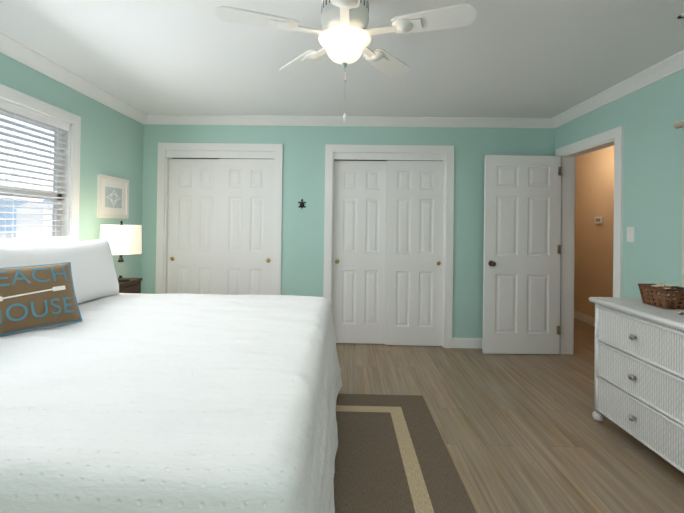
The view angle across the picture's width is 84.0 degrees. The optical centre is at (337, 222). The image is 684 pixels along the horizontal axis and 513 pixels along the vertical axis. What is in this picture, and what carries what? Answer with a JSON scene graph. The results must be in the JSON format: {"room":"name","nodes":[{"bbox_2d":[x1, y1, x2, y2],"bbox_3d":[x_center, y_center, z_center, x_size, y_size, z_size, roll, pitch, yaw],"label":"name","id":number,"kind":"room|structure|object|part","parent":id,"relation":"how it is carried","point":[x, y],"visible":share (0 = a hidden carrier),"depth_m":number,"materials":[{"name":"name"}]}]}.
{"room":"bedroom","nodes":[
{"label":"bedroom","id":0,"kind":"room"},
{"bbox_2d":[0,52,142,277],"bbox_3d":[-2.201,0.050,1.797,0.165,2.440,4.890,1,0,1],"label":"wall","id":1,"kind":"structure","parent":0,"point":[103,139],"depth_m":3.17,"materials":[{"name":"teal paint"}]},
{"bbox_3d":[-2.231,-0.208,2.034,0.006,1.140,1.980,1,0,1],"label":"glass","id":2,"kind":"part","parent":1,"relation":"part of","materials":[{"name":"clear glass"}]},
{"bbox_2d":[0,101,68,239],"bbox_3d":[-2.188,-0.208,2.033,0.056,1.137,1.972,1,0,1],"label":"window blinds","id":3,"kind":"object","parent":1,"relation":"attached to","point":[17,113],"visible":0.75,"depth_m":2.69,"materials":[{"name":"white plastic"}]},
{"bbox_3d":[-2.194,-0.193,2.033,0.165,1.370,2.220,1,0,1],"label":"frame","id":4,"kind":"part","parent":1,"relation":"part of","materials":[{"name":"white wood"}]},
{"bbox_2d":[0,32,147,123],"bbox_3d":[-2.105,-1.126,1.803,0.085,0.085,4.650,1,0,1],"label":"crown molding","id":5,"kind":"structure","parent":1,"relation":"attached to","point":[12,48],"depth_m":2.89,"materials":[{"name":"white wood"}]},
{"bbox_2d":[97,174,128,218],"bbox_3d":[-2.118,-0.236,3.603,0.022,0.390,0.460,1,0,1],"label":"picture frame","id":6,"kind":"object","parent":1,"relation":"attached to","point":[112,197],"visible":0.98,"depth_m":3.58,"materials":[{"name":"white wood"}]},
{"bbox_2d":[172,158,427,160],"bbox_3d":[-0.351,0.095,4.551,3.228,2.440,0.680,1,0,1],"label":"wall","id":7,"kind":"structure","parent":0,"point":[334,159],"depth_m":4.81,"materials":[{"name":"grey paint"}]},
{"bbox_2d":[0,0,683,117],"bbox_3d":[0.069,-1.188,1.767,4.670,0.100,4.890,1,0,1],"label":"ceiling","id":8,"kind":"structure","parent":0,"point":[523,58],"depth_m":2.56,"materials":[{"name":"white paint"}]},
{"bbox_2d":[215,0,476,121],"bbox_3d":[0.034,-0.814,1.792,1.151,0.650,1.104,1,0,1],"label":"ceiling fan","id":9,"kind":"object","parent":8,"relation":"hanging from","point":[344,37],"visible":1,"depth_m":1.75,"materials":[{"name":"white"}]},
{"bbox_3d":[0.032,-0.636,1.839,0.032,0.295,0.032,1,0,1],"label":"pull chain","id":10,"kind":"part","parent":9,"relation":"part of","materials":[{"name":"silver metal"}]},
{"bbox_3d":[0.035,-0.831,1.840,0.256,0.110,0.256,1,0,1],"label":"lamp shade","id":11,"kind":"part","parent":9,"relation":"part of","materials":[{"name":"white glass"}]},
{"bbox_2d":[141,124,554,337],"bbox_3d":[0.031,0.098,4.144,4.550,2.440,0.120,1,0,1],"label":"wall","id":12,"kind":"structure","parent":0,"point":[302,242],"depth_m":4.09,"materials":[{"name":"teal paint"}]},
{"bbox_2d":[167,159,218,293],"bbox_3d":[-1.562,0.293,4.183,0.602,1.988,0.042,1,0,1],"label":"sliding door","id":13,"kind":"structure","parent":12,"relation":"in","point":[193,217],"depth_m":4.17,"materials":[{"name":"white wood"}]},
{"bbox_2d":[155,143,282,294],"bbox_3d":[-1.278,0.222,4.156,1.351,2.155,0.138,1,0,1],"label":"trim","id":14,"kind":"structure","parent":12,"relation":"attached to","point":[217,150],"depth_m":4.10,"materials":[{"name":"white wood"}]},
{"bbox_2d":[217,159,273,294],"bbox_3d":[-0.997,0.301,4.136,0.602,1.988,0.042,1,0,1],"label":"sliding closet door","id":15,"kind":"structure","parent":12,"relation":"in","point":[245,230],"depth_m":4.13,"materials":[{"name":"white wood"}]},
{"bbox_2d":[298,199,305,207],"bbox_3d":[-0.381,-0.199,4.089,0.091,0.113,0.026,1,0,1],"label":"wall decoration","id":16,"kind":"object","parent":12,"relation":"attached to","point":[301,204],"depth_m":4.08,"materials":[{"name":"grey metal"}]},
{"bbox_2d":[148,114,551,127],"bbox_3d":[0.096,-1.080,4.048,4.230,0.085,0.085,1,0,1],"label":"crown molding","id":17,"kind":"structure","parent":12,"relation":"attached to","point":[155,119],"depth_m":4.04,"materials":[{"name":"white wood"}]},
{"bbox_2d":[332,160,386,343],"bbox_3d":[0.256,0.319,4.152,0.614,1.988,0.042,1,0,1],"label":"sliding door","id":18,"kind":"structure","parent":12,"relation":"in","point":[359,250],"depth_m":4.14,"materials":[{"name":"white wood"}]},
{"bbox_2d":[323,144,453,347],"bbox_3d":[0.545,0.247,4.125,1.377,2.155,0.138,1,0,1],"label":"trim","id":19,"kind":"structure","parent":12,"relation":"attached to","point":[396,152],"depth_m":4.07,"materials":[{"name":"white wood"}]},
{"bbox_2d":[385,160,444,345],"bbox_3d":[0.833,0.326,4.105,0.614,1.988,0.042,1,0,1],"label":"sliding door","id":20,"kind":"structure","parent":12,"relation":"in","point":[414,255],"depth_m":4.09,"materials":[{"name":"white wood"}]},
{"bbox_2d":[452,338,482,348],"bbox_3d":[1.753,1.287,4.032,1.070,0.107,0.030,1,0,1],"label":"baseboard","id":21,"kind":"structure","parent":12,"relation":"attached to","point":[475,343],"depth_m":4.01,"materials":[{"name":"white wood"}]},
{"bbox_2d":[336,318,683,512],"bbox_3d":[0.597,1.367,2.855,5.760,0.100,7.120,1,0,1],"label":"floor","id":22,"kind":"structure","parent":0,"point":[523,433],"depth_m":2.45,"materials":[{"name":"brown wood"}]},
{"bbox_2d":[117,277,141,292],"bbox_3d":[-1.935,0.891,3.246,0.371,0.785,0.430,1,0,1],"label":"nightstand","id":23,"kind":"object","parent":22,"relation":"on","point":[132,285],"visible":0.02,"depth_m":3.29,"materials":[{"name":"wood"}]},
{"bbox_2d":[100,221,141,281],"bbox_3d":[-1.859,0.241,3.265,0.316,0.518,0.316,1,0,1],"label":"lamp","id":24,"kind":"object","parent":23,"relation":"on","point":[122,239],"visible":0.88,"depth_m":3.15,"materials":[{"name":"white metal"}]},
{"bbox_3d":[-1.858,0.143,3.265,0.316,0.245,0.316,1,0,1],"label":"lamp shade","id":25,"kind":"part","parent":24,"relation":"part of","materials":[{"name":"white fabric"}]},
{"bbox_2d":[333,394,475,512],"bbox_3d":[-0.686,1.285,1.592,2.615,0.011,2.610,1,0,1],"label":"rug","id":26,"kind":"object","parent":22,"relation":"on","point":[392,455],"visible":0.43,"depth_m":2.06,"materials":[{"name":"brown carpet"}]},
{"bbox_2d":[0,235,341,512],"bbox_3d":[-1.033,0.689,1.878,2.125,1.174,2.213,1,0,1],"label":"bed","id":27,"kind":"object","parent":26,"relation":"on","point":[113,399],"visible":1,"depth_m":1.23,"materials":[{"name":"white fabric"}]},
{"bbox_2d":[0,235,75,244],"bbox_3d":[-1.956,0.310,2.396,0.188,0.440,0.950,-9,-1,1],"label":"window sill","id":28,"kind":"structure","parent":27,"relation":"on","point":[66,239],"depth_m":2.48,"materials":[{"name":"white wood"}]},
{"bbox_2d":[589,297,683,472],"bbox_3d":[1.961,0.916,1.810,0.561,0.825,1.564,1,0,1],"label":"dresser","id":29,"kind":"object","parent":22,"relation":"on","point":[639,373],"visible":0.98,"depth_m":2.15,"materials":[{"name":"white wicker"}]},
{"bbox_2d":[638,283,683,308],"bbox_3d":[1.981,0.438,2.298,0.170,0.136,0.214,1,0,1],"label":"basket","id":30,"kind":"object","parent":29,"relation":"on","point":[662,295],"visible":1,"depth_m":2.27,"materials":[{"name":"brown wicker"}]},
{"bbox_2d":[555,69,683,353],"bbox_3d":[2.881,0.129,2.876,1.228,2.440,7.220,1,0,1],"label":"wall","id":31,"kind":"structure","parent":0,"point":[640,132],"depth_m":3.05,"materials":[{"name":"teal paint"}]},
{"bbox_2d":[482,155,561,353],"bbox_3d":[1.891,0.325,3.876,0.786,2.018,0.175,1,0,1],"label":"door","id":32,"kind":"structure","parent":31,"relation":"in","point":[521,256],"depth_m":3.87,"materials":[{"name":"white wood"}]},
{"bbox_2d":[574,310,594,325],"bbox_3d":[3.394,1.311,4.169,0.014,0.107,4.400,1,0,1],"label":"baseboard","id":33,"kind":"structure","parent":31,"relation":"attached to","point":[585,318],"depth_m":5.22,"materials":[{"name":"white"}]},
{"bbox_3d":[2.356,0.286,3.518,0.160,2.120,0.950,1,0,1],"label":"door trim casing","id":34,"kind":"part","parent":31,"relation":"part of","materials":[{"name":"white"}]},
{"bbox_2d":[595,216,603,223],"bbox_3d":[3.419,-0.035,4.968,0.028,0.090,0.140,1,0,1],"label":"wall thermostat","id":35,"kind":"object","parent":31,"relation":"attached to","point":[600,219],"visible":0.96,"depth_m":4.94,"materials":[{"name":"white plastic"}]},
{"bbox_2d":[552,50,683,127],"bbox_3d":[2.240,-1.066,1.730,0.085,0.085,4.650,1,0,1],"label":"crown molding","id":36,"kind":"structure","parent":31,"relation":"attached to","point":[673,64],"depth_m":2.97,"materials":[{"name":"white wood"}]},
{"bbox_2d":[627,227,634,241],"bbox_3d":[2.280,0.091,2.961,0.013,0.116,0.072,1,0,1],"label":"switch plate","id":37,"kind":"object","parent":31,"relation":"attached to","point":[630,234],"visible":1,"depth_m":2.96,"materials":[{"name":"white plastic"}]},
{"bbox_2d":[674,120,683,286],"bbox_3d":[2.242,-0.096,1.830,0.057,1.157,1.377,1,0,1],"label":"mirror","id":38,"kind":"object","parent":31,"relation":"attached to","point":[678,124],"visible":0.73,"depth_m":2.46,"materials":[{"name":"beige mirror"}]},
{"label":"outside","id":39,"kind":"structure","parent":0,"visible":0},
{"bbox_2d":[0,234,27,239],"bbox_3d":[-131.475,3.043,72.041,254.860,0.200,380.000,1,0,1],"label":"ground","id":40,"kind":"structure","parent":39,"point":[8,236],"depth_m":102.80,"materials":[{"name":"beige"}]},
{"bbox_2d":[0,197,10,233],"bbox_3d":[-108.068,-2.237,126.193,13.000,11.750,10.000,1,0,1],"label":"building","id":41,"kind":"structure","parent":40,"relation":"on","point":[7,202],"materials":[{"name":"blue"}]},
{"bbox_2d":[10,198,52,238],"bbox_3d":[-74.118,-2.110,101.616,11.000,12.110,18.000,1,0,1],"label":"building","id":42,"kind":"structure","parent":40,"relation":"on","point":[18,216],"materials":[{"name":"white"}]}
]}

